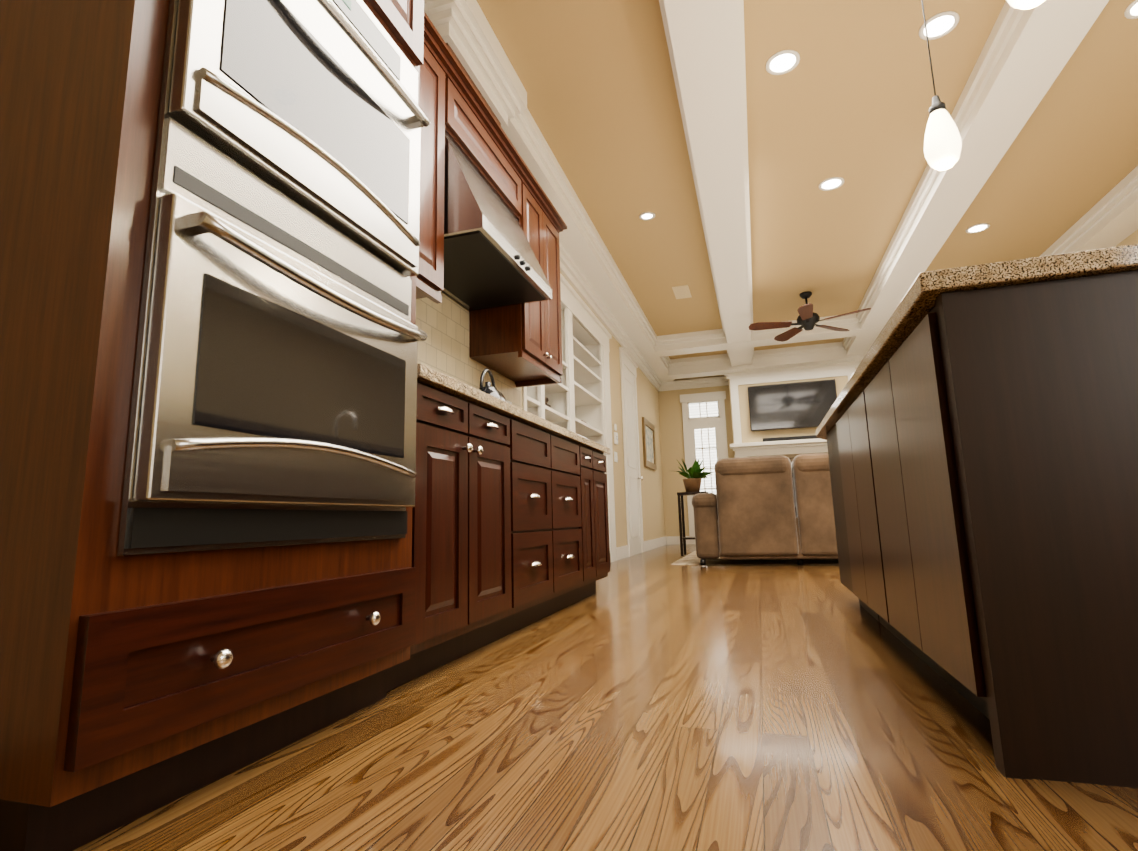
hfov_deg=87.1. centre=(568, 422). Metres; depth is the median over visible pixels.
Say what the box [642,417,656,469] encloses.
picture
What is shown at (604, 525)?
base cabinet
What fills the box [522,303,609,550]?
bookcase
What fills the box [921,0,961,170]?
pendant light
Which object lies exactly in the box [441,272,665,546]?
wall
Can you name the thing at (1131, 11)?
recessed light
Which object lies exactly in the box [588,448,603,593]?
base cabinet
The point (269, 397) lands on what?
double wall oven
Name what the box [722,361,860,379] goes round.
crown molding
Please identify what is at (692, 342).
cross beam
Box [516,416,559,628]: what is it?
base cabinet
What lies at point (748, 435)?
wall
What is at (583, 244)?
crown molding
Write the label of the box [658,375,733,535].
wall
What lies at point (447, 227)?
upper cabinet
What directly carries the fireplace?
on the floor
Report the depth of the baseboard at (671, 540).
10.27 m
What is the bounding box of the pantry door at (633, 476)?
[619,347,643,556]
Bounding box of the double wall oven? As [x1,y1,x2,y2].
[117,0,430,555]
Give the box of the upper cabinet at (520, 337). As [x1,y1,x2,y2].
[464,212,563,383]
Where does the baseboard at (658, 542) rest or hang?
attached to the wall at (653, 515)
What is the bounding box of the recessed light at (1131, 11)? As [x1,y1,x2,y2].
[1124,0,1137,18]
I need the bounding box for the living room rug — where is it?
[671,551,838,564]
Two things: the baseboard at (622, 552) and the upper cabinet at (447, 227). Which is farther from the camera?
the baseboard at (622, 552)
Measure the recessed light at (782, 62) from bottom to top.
0.008 m
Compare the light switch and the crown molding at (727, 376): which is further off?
the crown molding at (727, 376)
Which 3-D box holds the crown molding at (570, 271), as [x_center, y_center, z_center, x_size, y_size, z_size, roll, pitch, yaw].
[0.519,-1.179,7.213,0.090,0.150,7.520,-4,-10,17]
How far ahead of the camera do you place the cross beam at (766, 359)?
9.51 m
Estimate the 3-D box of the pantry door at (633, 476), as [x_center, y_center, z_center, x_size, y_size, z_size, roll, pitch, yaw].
[0.867,0.409,7.952,0.082,2.640,1.030,-4,-10,17]
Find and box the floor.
[73,544,1137,850]
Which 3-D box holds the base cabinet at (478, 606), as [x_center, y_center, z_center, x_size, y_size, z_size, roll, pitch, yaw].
[-0.635,0.378,2.088,0.641,0.873,0.715,-4,-10,17]
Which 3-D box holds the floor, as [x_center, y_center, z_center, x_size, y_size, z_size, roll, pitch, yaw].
[2.036,1.142,4.098,5.660,0.120,12.100,-4,-10,17]
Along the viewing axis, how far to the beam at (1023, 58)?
3.81 m
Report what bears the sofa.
on the living room rug
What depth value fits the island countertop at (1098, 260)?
1.13 m
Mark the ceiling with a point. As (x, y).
(848, 97)
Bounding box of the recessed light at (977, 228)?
[966,223,989,232]
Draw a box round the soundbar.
[763,435,817,441]
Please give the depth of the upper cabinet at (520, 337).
3.56 m
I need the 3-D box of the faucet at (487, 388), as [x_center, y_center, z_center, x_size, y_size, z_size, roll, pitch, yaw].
[-0.392,-0.104,2.986,0.200,0.187,0.262,-4,-10,17]
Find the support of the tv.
attached to the wall at (748, 435)
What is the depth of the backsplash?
3.31 m
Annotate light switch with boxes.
[614,451,617,462]
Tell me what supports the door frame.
attached to the wall at (653, 515)
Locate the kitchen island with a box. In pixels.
[820,268,1137,787]
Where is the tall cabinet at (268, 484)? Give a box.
[0,0,443,850]
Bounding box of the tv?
[748,379,836,430]
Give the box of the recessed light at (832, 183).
[819,177,843,190]
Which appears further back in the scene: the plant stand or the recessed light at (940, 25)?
the plant stand
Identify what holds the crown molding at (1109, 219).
attached to the ceiling
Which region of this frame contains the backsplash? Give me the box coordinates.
[415,293,520,407]
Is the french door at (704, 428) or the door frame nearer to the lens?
the door frame
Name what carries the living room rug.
on the floor
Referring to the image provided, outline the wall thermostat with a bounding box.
[614,424,617,444]
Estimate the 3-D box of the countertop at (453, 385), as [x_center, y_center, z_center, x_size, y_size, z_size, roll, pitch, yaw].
[-0.387,0.045,2.927,0.649,0.040,2.342,-4,-10,17]
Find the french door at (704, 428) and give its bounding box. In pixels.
[680,391,727,543]
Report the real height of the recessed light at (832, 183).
0.008 m
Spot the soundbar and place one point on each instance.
(790, 438)
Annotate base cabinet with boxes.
[440,388,519,665]
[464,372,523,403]
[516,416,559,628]
[556,436,591,609]
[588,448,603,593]
[600,452,609,577]
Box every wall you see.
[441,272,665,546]
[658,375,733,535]
[729,368,856,457]
[1115,230,1137,246]
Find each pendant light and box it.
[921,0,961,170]
[1007,0,1043,9]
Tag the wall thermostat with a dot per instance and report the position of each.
(615, 436)
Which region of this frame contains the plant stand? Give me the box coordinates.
[676,459,713,555]
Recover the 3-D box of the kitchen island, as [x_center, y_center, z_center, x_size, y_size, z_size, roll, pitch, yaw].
[1.513,0.306,1.989,0.964,0.873,2.196,-4,-10,17]
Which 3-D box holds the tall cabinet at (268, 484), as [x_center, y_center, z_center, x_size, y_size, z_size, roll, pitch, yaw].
[-0.861,-0.553,1.464,0.710,2.520,0.860,-4,-10,17]
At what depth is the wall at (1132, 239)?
5.33 m
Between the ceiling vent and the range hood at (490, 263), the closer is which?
the range hood at (490, 263)
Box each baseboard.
[616,545,628,559]
[644,536,666,551]
[667,536,689,544]
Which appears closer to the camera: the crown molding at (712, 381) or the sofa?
the sofa
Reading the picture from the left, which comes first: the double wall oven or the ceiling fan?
the double wall oven
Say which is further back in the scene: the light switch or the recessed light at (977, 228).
the light switch
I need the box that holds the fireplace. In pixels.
[730,367,855,501]
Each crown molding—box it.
[502,108,674,382]
[559,242,662,391]
[663,376,728,390]
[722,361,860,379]
[1039,166,1137,256]
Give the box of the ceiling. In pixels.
[477,0,1137,358]
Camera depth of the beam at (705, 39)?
3.81 m
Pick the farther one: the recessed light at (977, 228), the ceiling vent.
the ceiling vent
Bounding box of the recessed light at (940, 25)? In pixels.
[919,11,959,39]
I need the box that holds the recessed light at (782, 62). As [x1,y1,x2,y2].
[765,50,799,74]
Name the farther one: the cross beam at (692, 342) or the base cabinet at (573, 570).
the cross beam at (692, 342)
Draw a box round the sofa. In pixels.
[691,453,837,564]
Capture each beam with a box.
[654,313,883,356]
[659,0,753,366]
[668,342,865,379]
[842,0,1108,355]
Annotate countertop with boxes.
[440,372,609,454]
[816,244,1137,437]
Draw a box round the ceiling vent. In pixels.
[672,285,690,298]
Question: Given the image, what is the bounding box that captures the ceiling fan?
[749,291,870,341]
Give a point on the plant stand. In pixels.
(694, 476)
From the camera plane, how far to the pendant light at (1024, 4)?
1.68 m

